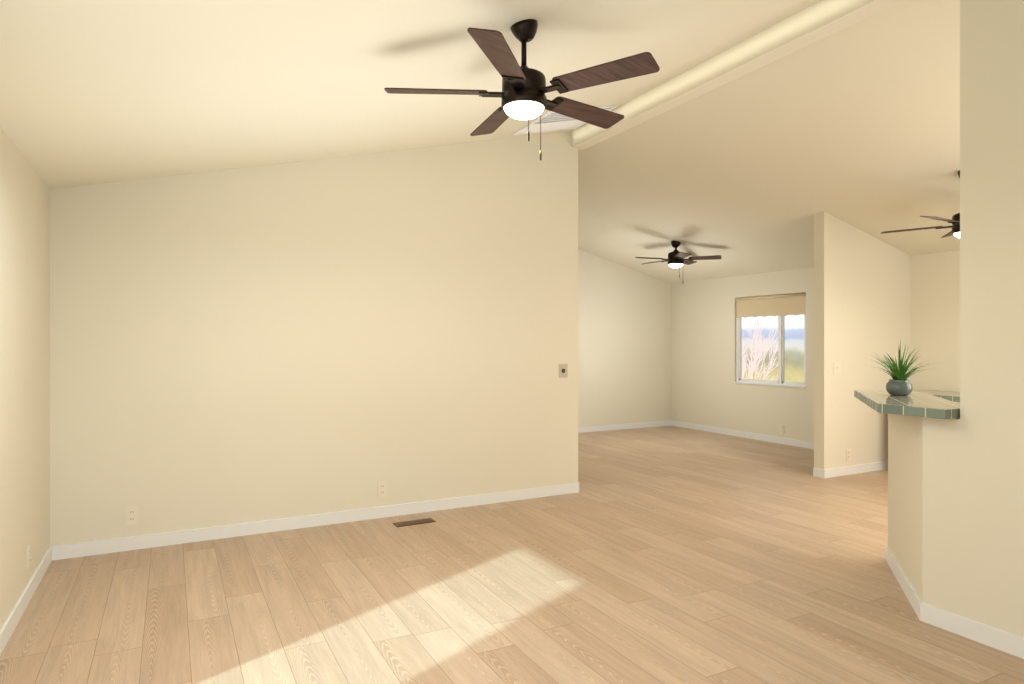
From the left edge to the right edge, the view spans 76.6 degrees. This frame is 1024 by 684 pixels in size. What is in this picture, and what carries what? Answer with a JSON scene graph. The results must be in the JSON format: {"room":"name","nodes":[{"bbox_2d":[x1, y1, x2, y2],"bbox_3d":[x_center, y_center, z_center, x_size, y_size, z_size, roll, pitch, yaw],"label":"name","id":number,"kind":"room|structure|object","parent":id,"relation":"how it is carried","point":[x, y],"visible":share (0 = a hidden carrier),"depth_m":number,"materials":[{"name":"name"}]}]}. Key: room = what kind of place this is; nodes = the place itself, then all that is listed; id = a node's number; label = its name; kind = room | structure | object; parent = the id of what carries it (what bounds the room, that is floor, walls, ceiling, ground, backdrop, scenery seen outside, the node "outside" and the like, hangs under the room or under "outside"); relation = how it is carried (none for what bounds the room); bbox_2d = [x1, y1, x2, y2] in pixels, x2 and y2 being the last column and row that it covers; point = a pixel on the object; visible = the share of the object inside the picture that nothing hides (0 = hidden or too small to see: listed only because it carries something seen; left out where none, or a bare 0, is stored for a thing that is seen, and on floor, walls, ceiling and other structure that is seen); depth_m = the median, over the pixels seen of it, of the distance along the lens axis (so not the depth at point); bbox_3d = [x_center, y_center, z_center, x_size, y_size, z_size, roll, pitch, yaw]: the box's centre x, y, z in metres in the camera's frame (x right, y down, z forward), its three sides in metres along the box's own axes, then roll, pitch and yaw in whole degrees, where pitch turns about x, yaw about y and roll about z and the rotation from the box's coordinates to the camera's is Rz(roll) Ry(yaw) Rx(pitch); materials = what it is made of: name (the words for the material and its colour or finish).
{"room":"empty living room","nodes":[
{"label":"empty living room","id":0,"kind":"room"},
{"bbox_2d":[0,127,49,629],"bbox_3d":[-1.910,0.185,2.028,0.120,2.430,11.610,0,0,-28],"label":"wall","id":1,"kind":"structure","parent":0,"point":[24,356],"depth_m":3.39,"materials":[{"name":"beige paint"}]},
{"bbox_2d":[0,546,55,654],"bbox_3d":[-1.080,1.356,0.595,0.013,0.088,8.060,0,0,-28],"label":"baseboard","id":2,"kind":"structure","parent":1,"relation":"attached to","point":[9,626],"depth_m":3.39,"materials":[{"name":"white wood"}]},
{"bbox_2d":[27,544,30,568],"bbox_3d":[-2.625,1.165,3.522,0.009,0.116,0.072,0,0,-28],"label":"electrical outlet","id":3,"kind":"object","parent":1,"relation":"attached to","point":[28,555],"visible":0.98,"depth_m":3.51,"materials":[{"name":"beige plastic"}]},
{"bbox_2d":[50,131,577,545],"bbox_3d":[-1.202,-0.308,5.154,4.050,3.416,0.120,0,0,-28],"label":"wall","id":4,"kind":"structure","parent":0,"point":[277,341],"depth_m":4.92,"materials":[{"name":"beige paint"}]},
{"bbox_2d":[126,506,137,524],"bbox_3d":[-2.560,1.170,4.365,0.072,0.116,0.009,0,0,-28],"label":"electrical outlet","id":5,"kind":"object","parent":4,"relation":"attached to","point":[131,515],"visible":1,"depth_m":4.36,"materials":[{"name":"beige plastic"}]},
{"bbox_2d":[56,483,578,559],"bbox_3d":[-1.157,1.356,5.102,4.020,0.088,0.013,0,0,-28],"label":"baseboard","id":6,"kind":"structure","parent":4,"relation":"attached to","point":[59,552],"depth_m":4.84,"materials":[{"name":"white wood"}]},
{"bbox_2d":[378,481,386,496],"bbox_3d":[-1.034,1.175,5.169,0.072,0.116,0.009,0,0,-28],"label":"electrical outlet","id":7,"kind":"object","parent":4,"relation":"attached to","point":[382,489],"visible":1,"depth_m":5.17,"materials":[{"name":"beige plastic"}]},
{"bbox_2d":[559,364,566,377],"bbox_3d":[0.473,0.265,5.962,0.090,0.125,0.012,0,0,-28],"label":"jack","id":8,"kind":"object","parent":4,"relation":"attached to","point":[562,370],"visible":1,"depth_m":5.96,"materials":[{"name":"beige plastic"}]},
{"bbox_2d":[0,0,959,283],"bbox_3d":[1.734,-1.510,3.950,8.920,1.257,12.170,0,0,-28],"label":"ceiling","id":9,"kind":"structure","parent":0,"point":[854,126],"depth_m":4.02,"materials":[{"name":"beige paint"}]},
{"bbox_2d":[384,19,659,160],"bbox_3d":[0.058,-1.189,3.134,1.269,0.686,1.253,0,0,-28],"label":"room ceiling fan","id":10,"kind":"object","parent":9,"relation":"hanging from","point":[522,95],"visible":1,"depth_m":3.01,"materials":[{"name":"brown wood"}]},
{"bbox_2d":[512,105,617,134],"bbox_3d":[0.435,-1.860,5.441,0.653,0.172,0.620,0,0,-28],"label":"ceiling vent","id":11,"kind":"object","parent":9,"relation":"in","point":[552,121],"visible":0.67,"depth_m":5.46,"materials":[{"name":"white"}]},
{"bbox_2d":[635,240,721,277],"bbox_3d":[2.169,-1.060,8.690,1.128,0.586,1.112,0,0,-28],"label":"ceiling fan","id":12,"kind":"object","parent":9,"relation":"hanging from","point":[676,259],"visible":1,"depth_m":8.59,"materials":[{"name":"brown metal"}]},
{"bbox_2d":[572,0,904,151],"bbox_3d":[1.730,-1.904,3.947,0.140,0.190,11.370,0,0,-28],"label":"beam","id":13,"kind":"structure","parent":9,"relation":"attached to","point":[813,23],"depth_m":4.26,"materials":[{"name":"beige paint"}]},
{"bbox_2d":[881,170,959,237],"bbox_3d":[3.697,-1.014,5.275,1.172,0.786,1.208,0,0,-28],"label":"kitchen ceiling fan","id":14,"kind":"object","parent":9,"relation":"hanging from","point":[955,227],"visible":0.27,"depth_m":5.31,"materials":[{"name":"brown metal"}]},
{"bbox_2d":[0,426,1023,683],"bbox_3d":[1.734,1.440,3.950,8.720,0.080,11.970,0,0,-28],"label":"floor","id":15,"kind":"structure","parent":0,"point":[668,554],"depth_m":3.56,"materials":[{"name":"brown wood"}]},
{"bbox_2d":[393,518,435,526],"bbox_3d":[-0.756,1.395,5.016,0.310,0.008,0.110,0,0,-28],"label":"floor vent","id":16,"kind":"object","parent":15,"relation":"in","point":[413,522],"visible":1,"depth_m":5.00,"materials":[{"name":"brown metal"}]},
{"bbox_2d":[886,546,1023,658],"bbox_3d":[3.378,1.356,1.535,0.743,0.088,5.565,0,0,-28],"label":"baseboard","id":17,"kind":"structure","parent":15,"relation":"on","point":[1001,640],"depth_m":3.11,"materials":[{"name":"white wood"}]},
{"bbox_3d":[5.172,1.021,5.429,0.651,0.758,3.580,0,0,-28],"label":"cabinet","id":18,"kind":"object","parent":15,"relation":"on","visible":0},
{"bbox_2d":[922,390,959,402],"bbox_3d":[5.174,0.585,5.430,0.646,0.110,3.580,0,0,-28],"label":"countertop","id":19,"kind":"structure","parent":18,"relation":"on","point":[953,396],"depth_m":6.54,"materials":[{"name":"tile"}]},
{"bbox_2d":[578,249,670,426],"bbox_3d":[-0.945,-0.309,9.031,8.120,3.419,0.120,0,0,-28],"label":"wall","id":20,"kind":"structure","parent":0,"point":[624,344],"depth_m":10.39,"materials":[{"name":"beige paint"}]},
{"bbox_2d":[578,420,671,432],"bbox_3d":[0.877,1.356,9.918,4.070,0.088,0.013,0,0,-28],"label":"baseboard","id":21,"kind":"structure","parent":20,"relation":"attached to","point":[669,422],"depth_m":10.40,"materials":[{"name":"white wood"}]},
{"bbox_2d":[671,250,959,441],"bbox_3d":[5.379,0.185,5.871,0.120,2.430,11.610,0,0,-28],"label":"wall","id":22,"kind":"structure","parent":0,"point":[706,390],"depth_m":9.18,"materials":[{"name":"beige paint"}]},
{"bbox_2d":[672,420,813,448],"bbox_3d":[3.576,1.356,9.149,0.013,0.088,3.810,0,0,-28],"label":"baseboard","id":23,"kind":"structure","parent":22,"relation":"attached to","point":[785,441],"depth_m":9.42,"materials":[{"name":"white wood"}]},
{"bbox_2d":[734,292,805,387],"bbox_3d":[3.631,-0.025,9.127,0.105,1.270,1.220,0,0,-28],"label":"dining window","id":24,"kind":"structure","parent":22,"relation":"in","point":[781,306],"depth_m":9.02,"materials":[{"name":"white plastic"}]},
{"bbox_2d":[735,292,805,318],"bbox_3d":[3.620,-0.506,9.121,0.044,0.300,1.208,0,0,-28],"label":"shade","id":25,"kind":"object","parent":24,"relation":"attached to","point":[780,305],"depth_m":9.08,"materials":[{"name":"beige fabric"}]},
{"bbox_2d":[779,425,783,433],"bbox_3d":[3.705,1.200,8.906,0.009,0.116,0.072,0,0,-28],"label":"outlet","id":26,"kind":"object","parent":22,"relation":"attached to","point":[781,429],"visible":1,"depth_m":8.90,"materials":[{"name":"beige plastic"}]},
{"bbox_2d":[814,211,909,468],"bbox_3d":[3.841,0.007,7.067,1.485,2.785,0.120,0,0,-28],"label":"wall","id":27,"kind":"structure","parent":0,"point":[861,299],"depth_m":6.89,"materials":[{"name":"beige paint"}]},
{"bbox_2d":[833,362,840,373],"bbox_3d":[3.389,0.270,6.751,0.118,0.118,0.016,0,0,-28],"label":"light switch","id":28,"kind":"object","parent":27,"relation":"attached to","point":[836,367],"visible":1,"depth_m":6.75,"materials":[{"name":"beige plastic"}]},
{"bbox_2d":[846,449,850,459],"bbox_3d":[3.555,1.190,6.843,0.072,0.116,0.009,0,0,-28],"label":"outlet","id":29,"kind":"object","parent":27,"relation":"attached to","point":[848,454],"visible":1,"depth_m":6.84,"materials":[{"name":"beige plastic"}]},
{"bbox_2d":[813,461,887,477],"bbox_3d":[3.838,1.356,7.058,1.498,0.088,0.133,0,0,-28],"label":"baseboard","id":30,"kind":"structure","parent":27,"relation":"attached to","point":[846,470],"depth_m":6.84,"materials":[{"name":"white wood"}]},
{"bbox_2d":[888,0,1023,637],"bbox_3d":[3.421,-0.229,1.552,0.809,3.259,5.555,0,0,-28],"label":"wall","id":31,"kind":"structure","parent":0,"point":[991,313],"depth_m":3.02,"materials":[{"name":"beige paint"}]},
{"bbox_2d":[854,390,959,418],"bbox_3d":[2.280,0.342,3.644,0.501,0.048,1.257,0,0,22],"label":"countertop","id":32,"kind":"structure","parent":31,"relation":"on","point":[919,404],"depth_m":3.35,"materials":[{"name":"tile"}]},
{"bbox_2d":[873,340,932,395],"bbox_3d":[2.342,0.150,3.878,0.496,0.334,0.515,0,0,-28],"label":"potted plant","id":33,"kind":"object","parent":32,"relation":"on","point":[899,383],"visible":1,"depth_m":3.83,"materials":[{"name":"green plant"}]},
{"label":"outside","id":34,"kind":"structure","parent":0,"visible":0},
{"bbox_2d":[742,314,803,381],"bbox_3d":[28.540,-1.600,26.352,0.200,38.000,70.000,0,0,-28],"label":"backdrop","id":35,"kind":"structure","parent":34,"point":[794,348],"depth_m":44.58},
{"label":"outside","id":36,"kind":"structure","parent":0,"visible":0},
{"bbox_2d":[742,318,777,380],"bbox_3d":[5.430,0.703,15.112,1.427,2.801,1.918,0,0,-28],"label":"tree","id":37,"kind":"object","parent":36,"point":[753,364],"visible":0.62,"depth_m":14.72,"materials":[{"name":"plant"}]}
]}

